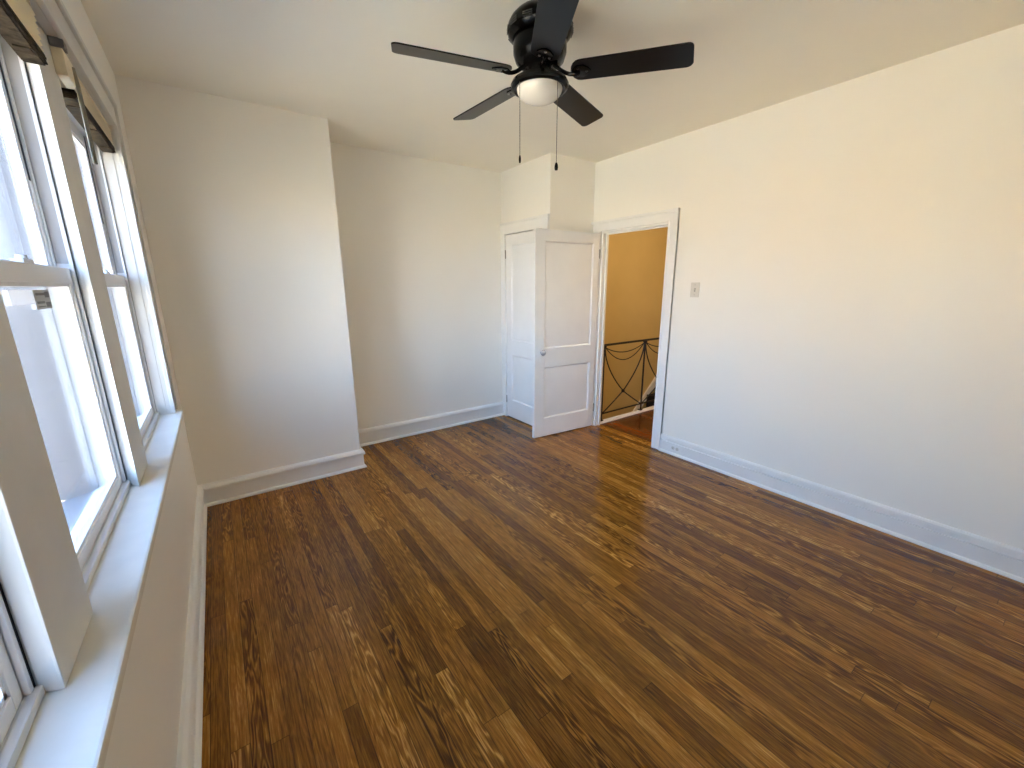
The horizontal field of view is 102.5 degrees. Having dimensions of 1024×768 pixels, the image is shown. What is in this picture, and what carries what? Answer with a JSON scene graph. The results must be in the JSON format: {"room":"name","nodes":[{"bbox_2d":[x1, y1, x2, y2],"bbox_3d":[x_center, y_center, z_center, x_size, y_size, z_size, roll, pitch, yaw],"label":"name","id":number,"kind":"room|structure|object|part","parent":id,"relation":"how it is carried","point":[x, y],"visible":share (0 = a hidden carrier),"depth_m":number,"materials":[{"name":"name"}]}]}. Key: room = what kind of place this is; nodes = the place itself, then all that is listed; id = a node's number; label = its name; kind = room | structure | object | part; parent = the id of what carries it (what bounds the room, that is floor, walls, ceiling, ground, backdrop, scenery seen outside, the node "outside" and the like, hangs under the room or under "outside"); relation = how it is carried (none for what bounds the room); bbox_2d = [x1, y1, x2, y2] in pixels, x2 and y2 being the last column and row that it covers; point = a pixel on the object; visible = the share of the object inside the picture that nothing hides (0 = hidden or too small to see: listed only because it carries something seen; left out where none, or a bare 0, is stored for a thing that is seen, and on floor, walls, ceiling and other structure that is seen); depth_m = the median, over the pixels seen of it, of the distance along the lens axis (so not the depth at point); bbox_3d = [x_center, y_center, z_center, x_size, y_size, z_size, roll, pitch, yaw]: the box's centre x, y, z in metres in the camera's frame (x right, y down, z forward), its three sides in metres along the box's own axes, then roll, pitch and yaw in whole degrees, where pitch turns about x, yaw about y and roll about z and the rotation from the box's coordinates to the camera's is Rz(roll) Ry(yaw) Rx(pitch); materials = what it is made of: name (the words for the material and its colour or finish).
{"room":"empty bedroom","nodes":[
{"label":"empty bedroom","id":0,"kind":"room"},
{"bbox_2d":[62,0,196,767],"bbox_3d":[-1.234,-0.070,1.086,0.205,2.716,5.110,-10,16,-34],"label":"wall","id":1,"kind":"structure","parent":0,"point":[145,731],"depth_m":1.38,"materials":[{"name":"paint"}]},
{"bbox_2d":[0,583,35,750],"bbox_3d":[-0.681,-0.061,0.191,0.188,1.493,0.781,-10,16,-34],"label":"window","id":2,"kind":"structure","parent":1,"relation":"in","point":[17,681],"depth_m":0.67,"materials":[{"name":"white plastic"}]},
{"bbox_3d":[-0.621,0.244,0.306,0.026,0.732,0.746,-10,16,-34],"label":"sash","id":3,"kind":"part","parent":2,"relation":"part of","materials":[{"name":"white plastic"}]},
{"bbox_2d":[0,292,92,692],"bbox_3d":[-0.924,-0.176,0.592,0.175,1.452,0.215,-10,16,-34],"label":"trim","id":4,"kind":"structure","parent":1,"relation":"attached to","point":[42,582],"depth_m":0.71,"materials":[{"name":"white wood"}]},
{"bbox_2d":[0,35,126,571],"bbox_3d":[-1.241,-0.241,0.959,0.188,1.493,0.766,-10,16,-34],"label":"window","id":5,"kind":"structure","parent":1,"relation":"in","point":[40,290],"depth_m":1.15,"materials":[{"name":"white plastic"}]},
{"bbox_3d":[-1.211,-0.569,0.903,0.004,0.593,0.679,-10,16,-34],"label":"pane","id":6,"kind":"part","parent":5,"relation":"part of","materials":[{"name":"clear glass"}]},
{"bbox_2d":[0,0,47,65],"bbox_3d":[-1.128,-0.900,0.854,0.051,0.161,0.698,-10,16,-34],"label":"blind","id":7,"kind":"object","parent":5,"relation":"attached to","point":[18,27],"visible":1,"depth_m":1.04,"materials":[{"name":"beige fabric"}]},
{"bbox_3d":[-1.211,-0.570,0.903,0.026,0.683,0.731,-10,16,-34],"label":"sash","id":8,"kind":"part","parent":5,"relation":"part of","materials":[{"name":"white plastic"}]},
{"bbox_3d":[-1.181,0.070,1.075,0.004,0.660,0.679,-10,16,-34],"label":"pane","id":9,"kind":"part","parent":5,"relation":"part of","materials":[{"name":"clear glass"}]},
{"bbox_3d":[-1.181,0.064,1.074,0.026,0.732,0.731,-10,16,-34],"label":"sash","id":10,"kind":"part","parent":5,"relation":"part of","materials":[{"name":"white plastic"}]},
{"bbox_2d":[0,412,159,767],"bbox_3d":[-1.170,0.419,1.188,0.018,0.020,2.745,-10,16,-34],"label":"trim","id":11,"kind":"structure","parent":1,"relation":"attached to","point":[11,749],"depth_m":0.70,"materials":[{"name":"white wood"}]},
{"bbox_2d":[25,22,147,485],"bbox_3d":[-1.465,-0.350,1.334,0.175,1.452,0.235,-10,16,-34],"label":"trim","id":12,"kind":"structure","parent":1,"relation":"attached to","point":[44,80],"depth_m":1.33,"materials":[{"name":"white wood"}]},
{"bbox_2d":[14,410,183,767],"bbox_3d":[-1.094,0.445,1.180,0.109,0.028,2.945,-10,16,-34],"label":"windowsill","id":13,"kind":"structure","parent":1,"relation":"attached to","point":[72,726],"depth_m":0.83,"materials":[{"name":"paint"}]},
{"bbox_2d":[30,0,177,414],"bbox_3d":[-1.140,-0.343,1.032,0.084,1.574,2.955,-10,16,-34],"label":"trim","id":14,"kind":"structure","parent":1,"relation":"attached to","point":[52,16],"depth_m":2.06,"materials":[{"name":"white wood"}]},
{"bbox_2d":[66,108,156,439],"bbox_3d":[-1.807,-0.423,1.735,0.188,1.493,0.833,-10,16,-34],"label":"window","id":15,"kind":"structure","parent":1,"relation":"in","point":[94,179],"depth_m":1.99,"materials":[{"name":"white plastic"}]},
{"bbox_2d":[47,35,115,164],"bbox_3d":[-1.682,-0.996,1.652,0.072,0.339,0.861,-10,16,-34],"label":"blind","id":16,"kind":"object","parent":15,"relation":"attached to","point":[78,101],"visible":0.88,"depth_m":1.43,"materials":[{"name":"beige fabric"}]},
{"bbox_3d":[-1.727,-1.058,1.684,0.051,0.029,0.724,-10,16,-34],"label":"rail","id":17,"kind":"part","parent":16,"relation":"part of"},
{"bbox_3d":[-1.778,-0.751,1.680,0.004,0.593,0.746,-10,16,-34],"label":"pane","id":18,"kind":"part","parent":15,"relation":"part of","materials":[{"name":"clear glass"}]},
{"bbox_3d":[-1.778,-0.752,1.680,0.026,0.683,0.798,-10,16,-34],"label":"sash","id":19,"kind":"part","parent":15,"relation":"part of","materials":[{"name":"white plastic"}]},
{"bbox_3d":[-1.747,-0.112,1.852,0.004,0.660,0.746,-10,16,-34],"label":"pane","id":20,"kind":"part","parent":15,"relation":"part of","materials":[{"name":"clear glass"}]},
{"bbox_3d":[-1.747,-0.118,1.851,0.026,0.732,0.798,-10,16,-34],"label":"sash","id":21,"kind":"part","parent":15,"relation":"part of","materials":[{"name":"white plastic"}]},
{"bbox_2d":[176,486,206,767],"bbox_3d":[-0.981,1.201,1.248,0.034,0.165,4.301,-10,16,-34],"label":"baseboard","id":22,"kind":"structure","parent":1,"relation":"attached to","point":[189,751],"depth_m":1.64,"materials":[{"name":"paint"}]},
{"bbox_2d":[114,74,359,484],"bbox_3d":[-1.933,-0.564,3.170,1.134,2.716,0.509,-10,16,-34],"label":"wall","id":23,"kind":"structure","parent":0,"point":[237,197],"depth_m":2.88,"materials":[{"name":"paint"}]},
{"bbox_2d":[197,449,366,506],"bbox_3d":[-1.754,0.725,3.261,1.168,0.165,0.034,-10,16,-34],"label":"baseboard","id":24,"kind":"structure","parent":23,"relation":"attached to","point":[226,490],"depth_m":3.21,"materials":[{"name":"paint"}]},
{"bbox_2d":[330,142,501,429],"bbox_3d":[-1.133,-0.796,4.114,3.566,2.716,0.150,-10,16,-34],"label":"wall","id":25,"kind":"structure","parent":0,"point":[420,245],"depth_m":4.13,"materials":[{"name":"paint"}]},
{"bbox_2d":[358,402,503,446],"bbox_3d":[-0.846,0.423,4.493,1.849,0.165,0.034,-10,16,-34],"label":"baseboard","id":26,"kind":"structure","parent":25,"relation":"attached to","point":[373,435],"depth_m":4.44,"materials":[{"name":"paint"}]},
{"bbox_2d":[501,155,544,415],"bbox_3d":[0.138,-0.888,4.464,0.090,2.716,0.732,-10,16,-34],"label":"wall","id":27,"kind":"structure","parent":0,"point":[522,186],"depth_m":4.16,"materials":[{"name":"paint"}]},
{"bbox_2d":[505,231,532,424],"bbox_3d":[0.129,-0.568,4.492,0.046,2.057,0.647,-10,16,-34],"label":"door","id":28,"kind":"structure","parent":27,"relation":"in","point":[519,246],"depth_m":4.53,"materials":[{"name":"paint"}]},
{"bbox_3d":[0.133,-0.961,4.397,0.033,1.030,0.437,-10,16,-34],"label":"panel","id":29,"kind":"part","parent":28,"relation":"part of","materials":[{"name":"paint"}]},
{"bbox_3d":[0.140,-0.033,4.619,0.033,0.540,0.437,-10,16,-34],"label":"panel","id":30,"kind":"part","parent":28,"relation":"part of","materials":[{"name":"paint"}]},
{"bbox_2d":[499,213,549,415],"bbox_3d":[0.117,-0.617,4.455,0.030,2.193,0.818,-10,16,-34],"label":"trim","id":31,"kind":"structure","parent":27,"relation":"attached to","point":[540,221],"depth_m":4.56,"materials":[{"name":"paint"}]},
{"bbox_2d":[80,0,1023,171],"bbox_3d":[1.467,-1.929,2.621,7.055,0.150,5.110,-10,16,-34],"label":"ceiling","id":32,"kind":"structure","parent":0,"point":[333,60],"depth_m":2.16,"materials":[{"name":"paint"}]},
{"bbox_2d":[391,0,693,170],"bbox_3d":[0.094,-1.336,1.930,1.279,0.663,1.249,-10,16,-34],"label":"ceiling fan","id":33,"kind":"object","parent":32,"relation":"hanging from","point":[539,32],"visible":1,"depth_m":1.79,"materials":[{"name":"metal"}]},
{"bbox_3d":[-0.250,-1.384,1.751,0.523,0.034,0.136,-6,14,-21],"label":"blade","id":34,"kind":"part","parent":33,"relation":"part of","materials":[{"name":"black wood"}]},
{"bbox_3d":[-0.126,-1.491,2.197,0.136,0.034,0.523,-11,17,-39],"label":"blade","id":35,"kind":"part","parent":33,"relation":"part of","materials":[{"name":"black wood"}]},
{"bbox_3d":[0.128,-1.341,1.909,0.214,0.069,0.214,-10,16,-34],"label":"globe","id":36,"kind":"part","parent":33,"relation":"part of"},
{"bbox_3d":[0.147,-1.326,1.498,0.136,0.034,0.523,-1,13,-4],"label":"blade","id":37,"kind":"part","parent":33,"relation":"part of","materials":[{"name":"black wood"}]},
{"bbox_3d":[0.204,-1.186,1.861,0.004,0.343,0.004,-10,16,-34],"label":"pull chain","id":38,"kind":"part","parent":33,"relation":"part of","materials":[{"name":"metal"}]},
{"bbox_3d":[0.348,-1.500,2.219,0.136,0.034,0.523,8,16,31],"label":"blade","id":39,"kind":"part","parent":33,"relation":"part of","materials":[{"name":"black wood"}]},
{"bbox_3d":[0.517,-1.397,1.787,0.523,0.034,0.136,3,14,14],"label":"blade","id":40,"kind":"part","parent":33,"relation":"part of","materials":[{"name":"black wood"}]},
{"bbox_2d":[532,229,599,437],"bbox_3d":[0.568,-0.475,4.158,0.789,2.026,0.102,-8,16,-30],"label":"door","id":41,"kind":"structure","parent":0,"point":[565,263],"depth_m":4.15,"materials":[{"name":"paint"}]},
{"bbox_3d":[0.567,0.056,4.321,0.588,0.530,0.033,-8,16,-30],"label":"panel","id":42,"kind":"part","parent":41,"relation":"part of","materials":[{"name":"paint"}]},
{"bbox_3d":[0.561,-0.879,4.098,0.588,1.013,0.033,-8,16,-30],"label":"panel","id":43,"kind":"part","parent":41,"relation":"part of","materials":[{"name":"paint"}]},
{"bbox_2d":[544,153,595,232],"bbox_3d":[0.577,-0.846,4.276,0.583,2.716,0.090,-10,16,-34],"label":"wall","id":44,"kind":"structure","parent":0,"point":[569,191],"depth_m":3.97,"materials":[{"name":"paint"}]},
{"bbox_2d":[201,409,1023,767],"bbox_3d":[1.466,0.886,3.280,6.805,0.200,5.110,-10,16,-34],"label":"floor","id":45,"kind":"structure","parent":0,"point":[487,593],"depth_m":1.91,"materials":[{"name":"brown wood"}]},
{"bbox_2d":[600,406,653,423],"bbox_3d":[2.188,0.360,5.534,2.948,0.284,0.054,-10,16,-34],"label":"trim","id":46,"kind":"structure","parent":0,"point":[651,407],"depth_m":4.93,"materials":[{"name":"paint"}]},
{"bbox_2d":[601,337,658,420],"bbox_3d":[2.188,-0.207,5.408,2.926,0.882,0.052,-10,16,-34],"label":"iron railing","id":47,"kind":"object","parent":46,"relation":"on","point":[644,341],"visible":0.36,"depth_m":4.85,"materials":[{"name":"black metal"}]},
{"bbox_3d":[1.017,-0.003,4.601,0.052,0.876,0.052,-10,16,-34],"label":"post","id":48,"kind":"part","parent":47,"relation":"part of","materials":[{"name":"black metal"}]},
{"bbox_3d":[2.200,0.136,5.497,2.904,0.014,0.014,-10,16,-34],"label":"rail","id":49,"kind":"part","parent":47,"relation":"part of","materials":[{"name":"black metal"}]},
{"bbox_3d":[2.192,-0.627,5.312,2.910,0.022,0.020,-10,16,-34],"label":"rail","id":50,"kind":"part","parent":47,"relation":"part of","materials":[{"name":"black metal"}]},
{"bbox_3d":[1.591,-0.102,4.997,0.052,0.876,0.052,-10,16,-34],"label":"post","id":51,"kind":"part","parent":47,"relation":"part of","materials":[{"name":"black metal"}]},
{"bbox_2d":[602,227,667,419],"bbox_3d":[1.663,0.020,6.212,2.948,5.316,0.060,-10,16,-34],"label":"wall","id":52,"kind":"structure","parent":0,"point":[636,259],"depth_m":6.02,"materials":[{"name":"paint"}]},
{"bbox_2d":[633,374,656,410],"bbox_3d":[2.199,0.095,6.563,1.600,1.660,0.030,-10,16,-34],"label":"trim","id":53,"kind":"structure","parent":52,"relation":"attached to","point":[652,385],"depth_m":6.53,"materials":[{"name":"paint"}]},
{"bbox_2d":[593,24,1023,549],"bbox_3d":[1.792,-0.590,3.171,0.086,2.716,5.110,-10,16,-34],"label":"wall","id":54,"kind":"structure","parent":0,"point":[854,248],"depth_m":2.53,"materials":[{"name":"paint"}]},
{"bbox_2d":[591,208,680,449],"bbox_3d":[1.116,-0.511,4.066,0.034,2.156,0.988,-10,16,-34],"label":"trim","id":55,"kind":"structure","parent":54,"relation":"attached to","point":[672,216],"depth_m":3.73,"materials":[{"name":"paint"}]},
{"bbox_2d":[670,444,680,453],"bbox_3d":[1.499,0.594,3.776,0.008,0.068,0.110,-10,16,-34],"label":"wall outlet","id":56,"kind":"object","parent":54,"relation":"attached to","point":[674,448],"visible":1,"depth_m":3.77,"materials":[{"name":"paint"}]},
{"bbox_2d":[690,282,699,296],"bbox_3d":[1.519,-0.784,3.423,0.021,0.120,0.076,-10,16,-34],"label":"light switch","id":57,"kind":"object","parent":54,"relation":"attached to","point":[694,292],"visible":1,"depth_m":3.42,"materials":[{"name":"plastic"}]},
{"bbox_2d":[659,433,1023,582],"bbox_3d":[2.276,0.828,2.715,0.034,0.165,2.997,-10,16,-34],"label":"baseboard","id":58,"kind":"structure","parent":54,"relation":"attached to","point":[1002,559],"depth_m":2.66,"materials":[{"name":"paint"}]},
{"bbox_3d":[1.914,0.167,5.807,3.034,5.416,1.048,-10,16,-34],"label":"wall","id":59,"kind":"structure","parent":0,"visible":0},
{"bbox_2d":[638,393,654,409],"bbox_3d":[2.466,0.228,6.257,1.495,1.600,0.811,-10,16,-34],"label":"staircase","id":60,"kind":"structure","parent":59,"relation":"attached to","point":[651,396],"depth_m":6.48,"materials":[{"name":"brown wood"}]}
]}

